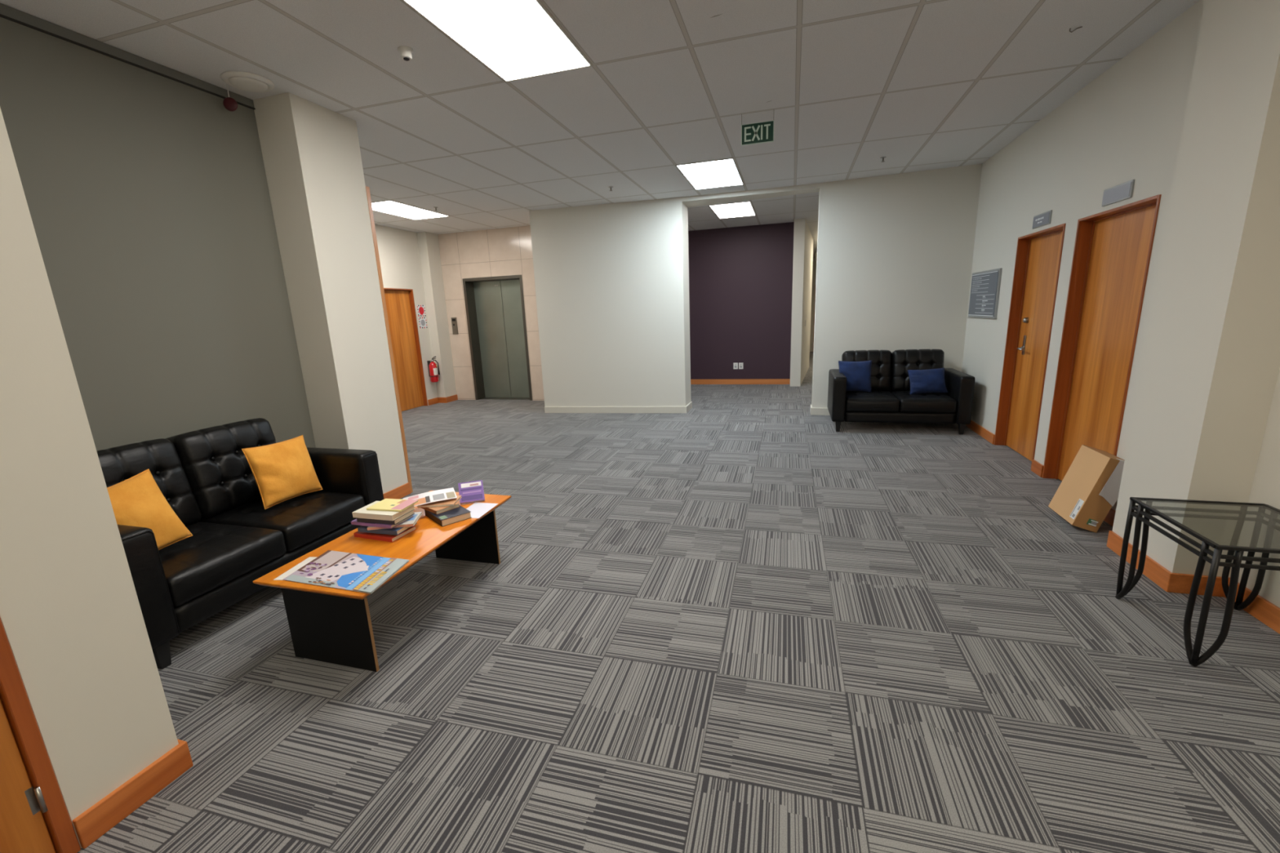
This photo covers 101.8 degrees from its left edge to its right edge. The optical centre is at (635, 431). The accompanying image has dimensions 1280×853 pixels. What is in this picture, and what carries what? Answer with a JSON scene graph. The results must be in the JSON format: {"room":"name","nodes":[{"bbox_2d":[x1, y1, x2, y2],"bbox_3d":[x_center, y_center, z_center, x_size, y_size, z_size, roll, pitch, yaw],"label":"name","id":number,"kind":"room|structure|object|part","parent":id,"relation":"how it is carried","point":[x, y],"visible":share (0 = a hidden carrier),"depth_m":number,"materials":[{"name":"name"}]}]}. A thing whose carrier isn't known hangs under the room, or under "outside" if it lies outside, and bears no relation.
{"room":"lobby","nodes":[
{"label":"lobby","id":0,"kind":"room"},
{"bbox_2d":[0,107,178,848],"bbox_3d":[-3.029,0.258,-0.652,1.530,2.943,4.970,1,13,16],"label":"wall","id":1,"kind":"structure","parent":0,"point":[71,615],"depth_m":1.46,"materials":[{"name":"beige paint"}]},
{"bbox_2d":[0,617,80,852],"bbox_3d":[-1.815,0.330,0.853,0.067,2.037,0.947,1,13,16],"label":"door","id":2,"kind":"structure","parent":1,"relation":"in","point":[34,816],"depth_m":1.40,"materials":[{"name":"brown wood"}]},
{"bbox_2d":[72,739,193,848],"bbox_3d":[-1.628,1.132,1.661,0.136,0.100,0.299,1,13,16],"label":"baseboard","id":3,"kind":"structure","parent":1,"relation":"attached to","point":[108,812],"depth_m":1.62,"materials":[{"name":"brown wood"}]},
{"bbox_2d":[0,17,315,450],"bbox_3d":[-2.855,-0.535,2.797,0.120,2.943,2.162,1,13,16],"label":"wall","id":4,"kind":"structure","parent":0,"point":[148,198],"depth_m":2.94,"materials":[{"name":"grey paint"}]},
{"bbox_2d":[0,3,255,109],"bbox_3d":[-2.833,-1.950,2.515,0.012,0.058,2.042,1,13,16],"label":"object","id":5,"kind":"structure","parent":4,"relation":"attached to","point":[7,12],"depth_m":2.75,"materials":[{"name":"grey paint"}]},
{"bbox_2d":[253,92,408,493],"bbox_3d":[-2.323,-0.837,4.022,0.435,2.943,0.558,1,13,16],"label":"wall pier","id":6,"kind":"object","parent":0,"point":[311,153],"visible":0.64,"depth_m":3.79,"materials":[{"name":"beige paint"}]},
{"bbox_2d":[365,186,413,493],"bbox_3d":[-2.039,-0.677,4.293,0.044,2.490,0.035,1,13,16],"label":"trim","id":7,"kind":"structure","parent":6,"relation":"attached to","point":[367,188],"depth_m":4.25,"materials":[{"name":"brown wood"}]},
{"bbox_2d":[382,482,410,499],"bbox_3d":[-2.049,0.554,4.274,0.016,0.100,0.558,1,13,16],"label":"baseboard","id":8,"kind":"object","parent":6,"relation":"attached to","point":[401,491],"visible":0.49,"depth_m":4.41,"materials":[{"name":"brown wood"}]},
{"bbox_2d":[374,224,437,405],"bbox_3d":[-4.325,-1.490,7.251,0.120,2.943,4.880,1,13,16],"label":"wall","id":9,"kind":"structure","parent":0,"point":[398,249],"depth_m":8.67,"materials":[{"name":"beige paint"}]},
{"bbox_2d":[383,288,427,411],"bbox_3d":[-3.914,-1.336,8.622,0.113,2.001,0.900,1,13,16],"label":"door","id":10,"kind":"structure","parent":9,"relation":"in","point":[400,303],"depth_m":8.78,"materials":[{"name":"brown wood"}]},
{"bbox_2d":[416,304,426,316],"bbox_3d":[-3.722,-2.099,9.029,0.004,0.196,0.200,1,13,16],"label":"notice","id":11,"kind":"object","parent":9,"relation":"attached to","point":[420,308],"visible":1,"depth_m":9.03,"materials":[{"name":"white"}]},
{"bbox_2d":[417,316,427,328],"bbox_3d":[-3.714,-1.899,9.074,0.004,0.190,0.200,1,13,16],"label":"notice","id":12,"kind":"object","parent":9,"relation":"attached to","point":[422,321],"visible":1,"depth_m":9.08,"materials":[{"name":"white paper"}]},
{"bbox_2d":[426,355,439,382],"bbox_3d":[-3.596,-1.110,9.234,0.183,0.462,0.142,-3,13,-4],"label":"fire extinguisher","id":13,"kind":"object","parent":9,"relation":"attached to","point":[432,366],"visible":1,"depth_m":9.20,"materials":[{"name":"red metal"}]},
{"bbox_2d":[417,231,456,397],"bbox_3d":[-3.549,-1.997,9.333,0.170,2.943,0.330,1,13,16],"label":"wall","id":14,"kind":"structure","parent":0,"point":[428,245],"depth_m":9.22,"materials":[{"name":"beige paint"}]},
{"bbox_2d":[427,394,457,405],"bbox_3d":[-3.523,-0.581,9.516,0.186,0.100,0.610,1,13,16],"label":"baseboard","id":15,"kind":"structure","parent":14,"relation":"attached to","point":[437,400],"depth_m":9.48,"materials":[{"name":"brown wood"}]},
{"bbox_2d":[437,225,544,400],"bbox_3d":[-2.338,-2.024,9.231,2.790,2.943,0.170,1,13,16],"label":"wall","id":16,"kind":"structure","parent":0,"point":[503,251],"depth_m":9.08,"materials":[{"name":"tile"}]},
{"bbox_2d":[450,317,457,334],"bbox_3d":[-3.290,-1.918,9.442,0.110,0.300,0.018,1,13,16],"label":"panel","id":17,"kind":"object","parent":16,"relation":"attached to","point":[454,321],"visible":1,"depth_m":9.44,"materials":[{"name":"silver metal"}]},
{"bbox_2d":[462,275,532,400],"bbox_3d":[-2.421,-1.664,9.404,1.170,2.172,0.295,1,13,16],"label":"lift","id":18,"kind":"object","parent":16,"relation":"attached to","point":[495,308],"visible":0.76,"depth_m":9.49,"materials":[{"name":"grey metal"}]},
{"bbox_3d":[-2.635,-1.673,9.592,0.553,2.112,0.030,1,13,16],"label":"door panel","id":19,"kind":"part","parent":18,"relation":"part of","materials":[{"name":"metal"}]},
{"bbox_3d":[-2.367,-0.616,9.680,1.070,0.004,0.220,1,13,16],"label":"door sill","id":20,"kind":"part","parent":18,"relation":"part of","materials":[{"name":"grey metal"}]},
{"bbox_3d":[-2.119,-1.660,9.441,0.511,2.112,0.030,1,13,16],"label":"door panel","id":21,"kind":"part","parent":18,"relation":"part of","materials":[{"name":"metal"}]},
{"bbox_2d":[0,0,1199,257],"bbox_3d":[0.352,-3.373,7.816,9.100,0.100,24.700,1,13,16],"label":"ceiling","id":22,"kind":"structure","parent":0,"point":[918,85],"depth_m":3.47,"materials":[{"name":"tile"}]},
{"bbox_2d":[222,84,237,111],"bbox_3d":[-2.537,-2.083,3.245,0.080,0.152,0.020,-5,13,-12],"label":"bell","id":23,"kind":"object","parent":22,"relation":"hanging from","point":[229,104],"visible":1,"depth_m":3.25,"materials":[{"name":"red metal"}]},
{"bbox_2d":[220,71,275,92],"bbox_3d":[-2.382,-2.142,3.200,0.270,0.030,0.270,1,13,16],"label":"ceiling vent","id":24,"kind":"object","parent":22,"relation":"in","point":[245,81],"visible":1,"depth_m":3.16,"materials":[{"name":"white plastic"}]},
{"bbox_2d":[397,45,413,61],"bbox_3d":[-1.286,-2.109,2.910,0.080,0.053,0.080,1,13,16],"label":"security camera","id":25,"kind":"object","parent":22,"relation":"attached to","point":[406,51],"visible":1,"depth_m":2.89,"materials":[{"name":"white plastic"}]},
{"bbox_2d":[371,200,449,219],"bbox_3d":[-3.158,-3.006,7.082,0.600,0.008,1.200,1,13,16],"label":"recessed light","id":26,"kind":"object","parent":22,"relation":"in","point":[388,206],"visible":0.79,"depth_m":7.07,"materials":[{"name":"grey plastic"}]},
{"bbox_2d":[401,0,593,82],"bbox_3d":[-0.716,-2.107,2.698,0.600,0.008,1.200,1,13,16],"label":"recessed light","id":27,"kind":"object","parent":22,"relation":"in","point":[515,40],"visible":1,"depth_m":2.79,"materials":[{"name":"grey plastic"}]},
{"bbox_2d":[675,157,743,189],"bbox_3d":[0.868,-2.900,5.889,0.600,0.008,1.200,1,13,16],"label":"recessed light","id":28,"kind":"object","parent":22,"relation":"in","point":[724,172],"visible":1,"depth_m":5.80,"materials":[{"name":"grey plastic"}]},
{"bbox_2d":[708,200,755,218],"bbox_3d":[1.515,-3.418,8.045,0.600,0.008,1.200,1,13,16],"label":"recessed light","id":29,"kind":"object","parent":22,"relation":"in","point":[740,209],"visible":1,"depth_m":7.98,"materials":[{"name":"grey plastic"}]},
{"bbox_2d":[741,113,773,145],"bbox_3d":[0.952,-2.376,4.065,0.248,0.226,0.012,1,13,16],"label":"exit sign","id":30,"kind":"object","parent":22,"relation":"hanging from","point":[762,131],"visible":1,"depth_m":4.07,"materials":[{"name":"green plastic"}]},
{"bbox_2d":[528,196,691,406],"bbox_3d":[-0.261,-1.821,7.968,2.185,2.943,1.115,1,13,16],"label":"wall","id":31,"kind":"structure","parent":0,"point":[611,280],"depth_m":7.48,"materials":[{"name":"beige paint"}]},
{"bbox_2d":[544,401,692,413],"bbox_3d":[-0.278,-0.328,7.822,2.280,0.100,0.439,-2,13,2],"label":"baseboard","id":32,"kind":"structure","parent":31,"relation":"attached to","point":[686,409],"depth_m":7.80,"materials":[{"name":"beige"}]},
{"bbox_2d":[77,351,1279,852],"bbox_3d":[0.474,-0.409,8.491,9.100,0.100,24.700,1,13,16],"label":"floor","id":33,"kind":"structure","parent":0,"point":[740,621],"depth_m":2.10,"materials":[{"name":"carpet"}]},
{"bbox_2d":[96,417,383,669],"bbox_3d":[-2.312,0.464,2.932,0.865,0.892,1.430,1,13,16],"label":"sofa","id":34,"kind":"object","parent":33,"relation":"on","point":[205,476],"visible":0.63,"depth_m":2.85,"materials":[{"name":"black leather"}]},
{"bbox_3d":[-2.487,0.668,2.345,0.860,0.529,0.145,1,13,16],"label":"armrest","id":35,"kind":"part","parent":34,"relation":"part of","materials":[{"name":"black leather"}]},
{"bbox_2d":[96,438,201,526],"bbox_3d":[-2.673,0.342,2.706,0.293,0.523,0.566,1,13,16],"label":"cushion","id":36,"kind":"object","parent":34,"relation":"on","point":[166,460],"depth_m":2.81,"materials":[{"name":"black leather"}]},
{"bbox_2d":[106,469,192,550],"bbox_3d":[-2.367,0.418,2.445,0.165,0.417,0.397,4,14,26],"label":"throw cushion","id":37,"kind":"object","parent":34,"relation":"on","point":[137,500],"visible":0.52,"depth_m":2.47,"materials":[{"name":"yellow fabric"}]},
{"bbox_3d":[-2.114,0.991,2.314,0.060,0.125,0.060,1,13,16],"label":"leg","id":38,"kind":"part","parent":34,"relation":"part of","materials":[{"name":"black"}]},
{"bbox_2d":[165,417,276,519],"bbox_3d":[-2.514,0.214,3.238,0.293,0.523,0.566,1,13,16],"label":"cushion","id":39,"kind":"object","parent":34,"relation":"on","point":[221,480],"depth_m":3.08,"materials":[{"name":"black leather"}]},
{"bbox_2d":[158,522,286,607],"bbox_3d":[-2.294,0.647,2.666,0.672,0.165,0.566,1,13,16],"label":"seat cushion","id":40,"kind":"object","parent":34,"relation":"on","point":[217,556],"depth_m":2.58,"materials":[{"name":"black leather"}]},
{"bbox_3d":[-2.299,0.723,2.991,0.810,0.125,1.150,1,13,16],"label":"frame","id":41,"kind":"part","parent":34,"relation":"part of","materials":[{"name":"black leather"}]},
{"bbox_2d":[241,435,323,509],"bbox_3d":[-2.157,0.240,3.196,0.160,0.368,0.384,3,14,23],"label":"throw cushion","id":42,"kind":"object","parent":34,"relation":"on","point":[282,471],"visible":1,"depth_m":3.13,"materials":[{"name":"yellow fabric"}]},
{"bbox_2d":[201,491,364,551],"bbox_3d":[-2.135,0.519,3.198,0.672,0.165,0.566,1,13,16],"label":"seat cushion","id":43,"kind":"object","parent":34,"relation":"on","point":[304,521],"depth_m":3.06,"materials":[{"name":"black leather"}]},
{"bbox_3d":[-2.127,0.380,3.545,0.860,0.529,0.145,1,13,16],"label":"armrest","id":44,"kind":"part","parent":34,"relation":"part of","materials":[{"name":"black leather"}]},
{"bbox_2d":[253,490,511,671],"bbox_3d":[-1.196,0.712,2.751,0.580,0.400,1.185,1,13,16],"label":"coffee table","id":45,"kind":"object","parent":33,"relation":"on","point":[326,624],"visible":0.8,"depth_m":2.31,"materials":[{"name":"brown wood"}]},
{"bbox_2d":[273,556,316,580],"bbox_3d":[-1.440,0.613,2.327,0.215,0.001,0.215,-1,13,7],"label":"paper sheet","id":46,"kind":"object","parent":45,"relation":"on","point":[309,559],"visible":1,"depth_m":2.33,"materials":[{"name":"white paper"}]},
{"bbox_3d":[-1.333,0.844,2.260,0.450,0.372,0.014,1,13,16],"label":"panel leg","id":47,"kind":"part","parent":45,"relation":"part of","materials":[{"name":"black laminate"}]},
{"bbox_2d":[283,550,408,594],"bbox_3d":[-1.270,0.608,2.293,0.520,0.010,0.290,1,13,16],"label":"magazine","id":48,"kind":"object","parent":45,"relation":"on","point":[355,572],"visible":1,"depth_m":2.28,"materials":[{"name":"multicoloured paper"}]},
{"bbox_2d":[353,525,416,542],"bbox_3d":[-1.293,0.515,2.687,0.250,0.020,0.165,2,14,20],"label":"book","id":49,"kind":"object","parent":45,"relation":"on","point":[383,537],"visible":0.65,"depth_m":2.62,"materials":[{"name":"red paper"}]},
{"bbox_3d":[-1.270,0.497,2.692,0.200,0.010,0.135,2,13,17],"label":"book","id":50,"kind":"object","parent":49,"relation":"on","visible":0},
{"bbox_2d":[357,523,417,535],"bbox_3d":[-1.275,0.484,2.674,0.235,0.022,0.150,1,13,15],"label":"book","id":51,"kind":"object","parent":50,"relation":"on","point":[396,531],"visible":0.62,"depth_m":2.60,"materials":[{"name":"blue paper"}]},
{"bbox_2d":[367,511,422,530],"bbox_3d":[-1.240,0.460,2.685,0.220,0.014,0.165,-4,13,-7],"label":"book","id":52,"kind":"object","parent":51,"relation":"on","point":[411,522],"visible":0.48,"depth_m":2.62,"materials":[{"name":"grey paper"}]},
{"bbox_2d":[351,515,413,528],"bbox_3d":[-1.300,0.449,2.673,0.250,0.016,0.160,2,13,17],"label":"book","id":53,"kind":"object","parent":52,"relation":"on","point":[355,522],"visible":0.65,"depth_m":2.60,"materials":[{"name":"purple paper"}]},
{"bbox_2d":[356,509,414,524],"bbox_3d":[-1.277,0.430,2.662,0.225,0.024,0.150,1,13,15],"label":"book","id":54,"kind":"object","parent":53,"relation":"on","point":[402,517],"visible":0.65,"depth_m":2.60,"materials":[{"name":"grey paper"}]},
{"bbox_2d":[352,501,414,520],"bbox_3d":[-1.285,0.404,2.658,0.240,0.028,0.165,1,13,16],"label":"book","id":55,"kind":"object","parent":54,"relation":"on","point":[362,513],"visible":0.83,"depth_m":2.59,"materials":[{"name":"beige paper"}]},
{"bbox_2d":[366,498,418,511],"bbox_3d":[-1.250,0.378,2.679,0.200,0.008,0.145,1,13,13],"label":"book","id":56,"kind":"object","parent":55,"relation":"on","point":[386,504],"visible":1,"depth_m":2.67,"materials":[{"name":"yellow paper"}]},
{"bbox_2d":[424,505,471,526],"bbox_3d":[-1.038,0.454,2.874,0.165,0.036,0.235,-14,17,-40],"label":"book","id":57,"kind":"object","parent":45,"relation":"on","point":[460,513],"visible":0.86,"depth_m":2.81,"materials":[{"name":"black paper"}]},
{"bbox_2d":[421,502,459,514],"bbox_3d":[-1.110,0.414,2.929,0.200,0.020,0.140,9,17,40],"label":"book","id":58,"kind":"object","parent":57,"relation":"on","point":[436,510],"visible":0.48,"depth_m":2.86,"materials":[{"name":"brown paper"}]},
{"bbox_2d":[417,495,461,507],"bbox_3d":[-1.106,0.395,2.939,0.200,0.012,0.145,-2,13,0],"label":"book","id":59,"kind":"object","parent":58,"relation":"on","point":[451,502],"visible":0.64,"depth_m":2.88,"materials":[{"name":"brown paper"}]},
{"bbox_2d":[402,488,457,506],"bbox_3d":[-1.171,0.378,2.955,0.286,0.017,0.198,-9,14,-25],"label":"magazine","id":60,"kind":"object","parent":59,"relation":"on","point":[449,493],"visible":0.84,"depth_m":2.96,"materials":[{"name":"white paper"}]},
{"bbox_2d":[408,491,455,506],"bbox_3d":[-1.161,0.376,2.951,0.251,0.011,0.171,-8,14,-23],"label":"print","id":61,"kind":"object","parent":60,"relation":"on","point":[431,496],"depth_m":2.95,"materials":[{"name":"white"}]},
{"bbox_3d":[-1.053,0.620,3.194,0.450,0.372,0.014,1,13,16],"label":"panel leg","id":62,"kind":"part","parent":45,"relation":"part of","materials":[{"name":"black laminate"}]},
{"bbox_2d":[457,480,484,504],"bbox_3d":[-0.979,0.361,3.100,0.140,0.108,0.102,-7,14,-18],"label":"book","id":63,"kind":"object","parent":45,"relation":"on","point":[469,491],"visible":0.98,"depth_m":3.09,"materials":[{"name":"purple paper"}]},
{"bbox_2d":[466,502,497,518],"bbox_3d":[-0.903,0.447,2.958,0.150,0.001,0.225,1,13,14],"label":"paper sheet","id":64,"kind":"object","parent":45,"relation":"on","point":[477,510],"visible":0.79,"depth_m":2.98,"materials":[{"name":"white paper"}]},
{"bbox_2d":[827,349,975,434],"bbox_3d":[3.084,-0.505,6.209,1.430,0.892,0.865,1,13,16],"label":"sofa","id":65,"kind":"object","parent":33,"relation":"on","point":[890,400],"visible":0.8,"depth_m":6.00,"materials":[{"name":"black leather"}]},
{"bbox_3d":[2.470,-0.461,6.401,0.145,0.529,0.860,1,13,16],"label":"armrest","id":66,"kind":"part","parent":65,"relation":"part of","materials":[{"name":"black leather"}]},
{"bbox_3d":[2.380,-0.063,6.122,0.060,0.125,0.060,1,13,16],"label":"leg","id":67,"kind":"part","parent":65,"relation":"part of","materials":[{"name":"black"}]},
{"bbox_2d":[838,360,872,391],"bbox_3d":[2.664,-0.672,6.324,0.384,0.375,0.148,1,13,16],"label":"throw cushion","id":68,"kind":"object","parent":65,"relation":"on","point":[858,374],"visible":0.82,"depth_m":6.27,"materials":[{"name":"blue fabric"}]},
{"bbox_2d":[841,350,892,391],"bbox_3d":[2.884,-0.756,6.515,0.566,0.523,0.293,1,13,16],"label":"cushion","id":69,"kind":"object","parent":65,"relation":"on","point":[882,362],"depth_m":6.38,"materials":[{"name":"black leather"}]},
{"bbox_2d":[845,391,899,412],"bbox_3d":[2.789,-0.374,6.226,0.566,0.165,0.672,1,13,16],"label":"seat cushion","id":70,"kind":"object","parent":65,"relation":"on","point":[855,401],"depth_m":5.96,"materials":[{"name":"black leather"}]},
{"bbox_3d":[3.094,-0.246,6.265,1.150,0.125,0.810,1,13,16],"label":"frame","id":71,"kind":"part","parent":65,"relation":"part of","materials":[{"name":"black leather"}]},
{"bbox_2d":[890,349,944,391],"bbox_3d":[3.430,-0.742,6.354,0.566,0.523,0.293,1,13,16],"label":"cushion","id":72,"kind":"object","parent":65,"relation":"on","point":[902,361],"depth_m":6.28,"materials":[{"name":"black leather"}]},
{"bbox_2d":[891,391,957,413],"bbox_3d":[3.335,-0.360,6.065,0.566,0.165,0.672,1,13,16],"label":"seat cushion","id":73,"kind":"object","parent":65,"relation":"on","point":[925,402],"depth_m":5.80,"materials":[{"name":"black leather"}]},
{"bbox_2d":[907,367,947,394],"bbox_3d":[3.387,-0.586,6.042,0.399,0.291,0.179,0,13,11],"label":"throw cushion","id":74,"kind":"object","parent":65,"relation":"on","point":[931,380],"visible":1,"depth_m":6.00,"materials":[{"name":"blue fabric"}]},
{"bbox_3d":[3.702,-0.429,6.039,0.145,0.529,0.860,1,13,16],"label":"armrest","id":75,"kind":"part","parent":65,"relation":"part of","materials":[{"name":"black leather"}]},
{"bbox_3d":[3.608,-0.031,5.761,0.060,0.125,0.060,1,13,16],"label":"leg","id":76,"kind":"part","parent":65,"relation":"part of","materials":[{"name":"black"}]},
{"bbox_2d":[1048,444,1124,533],"bbox_3d":[2.920,0.361,3.346,0.275,0.487,0.340,1,13,16],"label":"cardboard box","id":77,"kind":"object","parent":33,"relation":"on","point":[1090,487],"visible":0.94,"depth_m":3.26,"materials":[{"name":"brown cardboard"}]},
{"bbox_2d":[1115,497,1279,666],"bbox_3d":[2.494,0.627,2.184,0.491,0.519,0.544,1,13,16],"label":"side table","id":78,"kind":"object","parent":33,"relation":"on","point":[1193,654],"visible":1,"depth_m":2.27,"materials":[{"name":"black metal"}]},
{"bbox_3d":[2.369,0.578,2.449,0.095,0.507,0.096,1,13,16],"label":"leg","id":79,"kind":"part","parent":78,"relation":"part of","materials":[{"name":"black metal"}]},
{"bbox_3d":[2.486,0.432,2.139,0.479,0.042,0.535,1,13,16],"label":"rail frame","id":80,"kind":"part","parent":78,"relation":"part of","materials":[{"name":"black metal"}]},
{"bbox_3d":[2.244,0.678,2.032,0.095,0.507,0.096,1,13,16],"label":"leg","id":81,"kind":"part","parent":78,"relation":"part of","materials":[{"name":"black metal"}]},
{"bbox_3d":[2.744,0.588,2.339,0.095,0.507,0.096,1,13,16],"label":"leg","id":82,"kind":"part","parent":78,"relation":"part of","materials":[{"name":"black metal"}]},
{"bbox_2d":[688,222,794,379],"bbox_3d":[1.396,-2.401,10.211,3.200,2.943,0.120,1,13,16],"label":"wall","id":83,"kind":"structure","parent":0,"point":[740,277],"depth_m":9.95,"materials":[{"name":"purple paint"}]},
{"bbox_2d":[733,362,737,368],"bbox_3d":[1.965,-1.291,10.235,0.086,0.124,0.013,1,13,16],"label":"wall outlet","id":84,"kind":"object","parent":83,"relation":"attached to","point":[735,364],"visible":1,"depth_m":10.23,"materials":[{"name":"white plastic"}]},
{"bbox_2d":[690,378,790,384],"bbox_3d":[1.434,-1.001,10.463,3.200,0.100,0.016,1,13,16],"label":"baseboard","id":85,"kind":"structure","parent":83,"relation":"attached to","point":[740,381],"depth_m":10.25,"materials":[{"name":"brown wood"}]},
{"bbox_2d":[738,362,742,368],"bbox_3d":[2.064,-1.288,10.206,0.086,0.124,0.013,1,13,16],"label":"wall outlet","id":86,"kind":"object","parent":83,"relation":"attached to","point":[740,364],"visible":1,"depth_m":10.20,"materials":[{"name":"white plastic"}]},
{"bbox_2d":[681,182,820,207],"bbox_3d":[1.515,-3.135,6.916,1.750,0.058,0.435,1,13,16],"label":"wall header","id":87,"kind":"structure","parent":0,"point":[730,197],"depth_m":6.79,"materials":[{"name":"beige paint"}]},
{"bbox_2d":[790,217,813,386],"bbox_3d":[3.514,-2.654,10.939,0.440,2.943,3.420,1,13,16],"label":"wall","id":88,"kind":"structure","parent":0,"point":[802,261],"depth_m":9.55,"materials":[{"name":"beige paint"}]},
{"bbox_2d":[808,262,813,359],"bbox_3d":[4.844,-3.537,14.570,0.300,2.943,4.500,1,13,16],"label":"wall","id":89,"kind":"structure","parent":0,"point":[812,262],"depth_m":14.94,"materials":[{"name":"beige paint"}]},
{"bbox_2d":[809,257,816,351],"bbox_3d":[6.307,-4.034,16.487,2.000,2.943,0.120,1,13,16],"label":"wall","id":90,"kind":"structure","parent":0,"point":[814,272],"depth_m":16.60,"materials":[{"name":"beige paint"}]},
{"bbox_2d":[813,287,815,351],"bbox_3d":[6.152,-3.609,16.549,0.910,2.100,0.040,1,13,16],"label":"trim","id":91,"kind":"structure","parent":90,"relation":"attached to","point":[815,287],"depth_m":16.66,"materials":[{"name":"brown wood"}]},
{"bbox_2d":[811,163,982,408],"bbox_3d":[3.253,-1.652,6.592,1.840,2.943,0.370,1,13,16],"label":"wall","id":92,"kind":"structure","parent":0,"point":[895,251],"depth_m":6.39,"materials":[{"name":"beige paint"}]},
{"bbox_2d":[809,404,830,415],"bbox_3d":[3.188,-0.243,6.821,1.778,0.100,0.249,5,15,28],"label":"baseboard","id":93,"kind":"structure","parent":92,"relation":"attached to","point":[814,411],"depth_m":7.07,"materials":[{"name":"beige"}]},
{"bbox_2d":[961,0,1279,608],"bbox_3d":[2.478,-0.327,0.918,0.180,2.943,11.250,1,13,16],"label":"wall","id":94,"kind":"structure","parent":0,"point":[1126,124],"depth_m":3.67,"materials":[{"name":"beige paint"}]},
{"bbox_2d":[965,419,995,444],"bbox_3d":[3.835,-0.060,5.902,0.016,0.100,1.270,1,13,16],"label":"baseboard","id":95,"kind":"structure","parent":94,"relation":"attached to","point":[984,433],"depth_m":5.63,"materials":[{"name":"brown wood"}]},
{"bbox_2d":[968,267,1002,319],"bbox_3d":[3.803,-1.498,5.688,0.028,0.500,0.860,1,13,16],"label":"board","id":96,"kind":"object","parent":94,"relation":"attached to","point":[985,285],"visible":1,"depth_m":5.60,"materials":[{"name":"silver metal"}]},
{"bbox_2d":[994,223,1066,466],"bbox_3d":[3.558,-0.739,4.650,0.143,2.001,0.895,1,13,16],"label":"door","id":97,"kind":"structure","parent":94,"relation":"in","point":[1038,254],"depth_m":4.81,"materials":[{"name":"brown wood"}]},
{"bbox_3d":[3.657,-0.814,4.899,0.008,0.180,0.044,1,13,16],"label":"handle plate","id":98,"kind":"part","parent":97,"relation":"part of","materials":[{"name":"silver metal"}]},
{"bbox_2d":[1031,459,1044,477],"bbox_3d":[3.375,0.308,4.370,0.016,0.100,0.190,1,13,16],"label":"baseboard strip","id":99,"kind":"object","parent":94,"relation":"attached to","point":[1037,468],"visible":1,"depth_m":4.36,"materials":[{"name":"brown wood"}]},
{"bbox_2d":[1032,209,1052,228],"bbox_3d":[3.440,-1.795,4.407,0.016,0.105,0.320,1,13,16],"label":"door sign","id":100,"kind":"object","parent":94,"relation":"attached to","point":[1043,219],"visible":1,"depth_m":4.38,"materials":[{"name":"silver metal"}]},
{"bbox_2d":[1042,194,1161,480],"bbox_3d":[3.249,-0.491,3.618,0.143,2.001,0.915,1,13,16],"label":"door","id":101,"kind":"structure","parent":94,"relation":"in","point":[1113,250],"depth_m":3.70,"materials":[{"name":"brown wood"}]},
{"bbox_2d":[1103,508,1115,526],"bbox_3d":[3.028,0.586,3.215,0.016,0.100,0.435,1,13,16],"label":"baseboard","id":102,"kind":"structure","parent":94,"relation":"attached to","point":[1109,518],"depth_m":3.35,"materials":[{"name":"brown wood"}]},
{"bbox_2d":[1101,179,1134,206],"bbox_3d":[3.134,-1.549,3.385,0.015,0.105,0.320,1,13,16],"label":"door sign","id":103,"kind":"object","parent":94,"relation":"attached to","point":[1123,191],"visible":1,"depth_m":3.36,"materials":[{"name":"silver metal"}]},
{"bbox_2d":[1225,578,1279,634],"bbox_3d":[1.880,1.537,-0.747,0.016,0.100,6.969,1,13,16],"label":"baseboard","id":104,"kind":"structure","parent":94,"relation":"attached to","point":[1261,609],"depth_m":2.31,"materials":[{"name":"brown wood"}]},
{"bbox_2d":[1111,0,1279,577],"bbox_3d":[2.843,-0.692,2.454,0.365,2.943,0.515,1,13,16],"label":"wall pier","id":105,"kind":"object","parent":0,"point":[1211,363],"visible":0.86,"depth_m":2.39,"materials":[{"name":"beige paint"}]},
{"bbox_2d":[1106,530,1230,597],"bbox_3d":[2.823,0.693,2.784,0.241,0.100,0.531,1,13,16],"label":"baseboard","id":106,"kind":"object","parent":105,"relation":"attached to","point":[1168,581],"visible":0.6,"depth_m":2.60,"materials":[{"name":"brown wood"}]}
]}

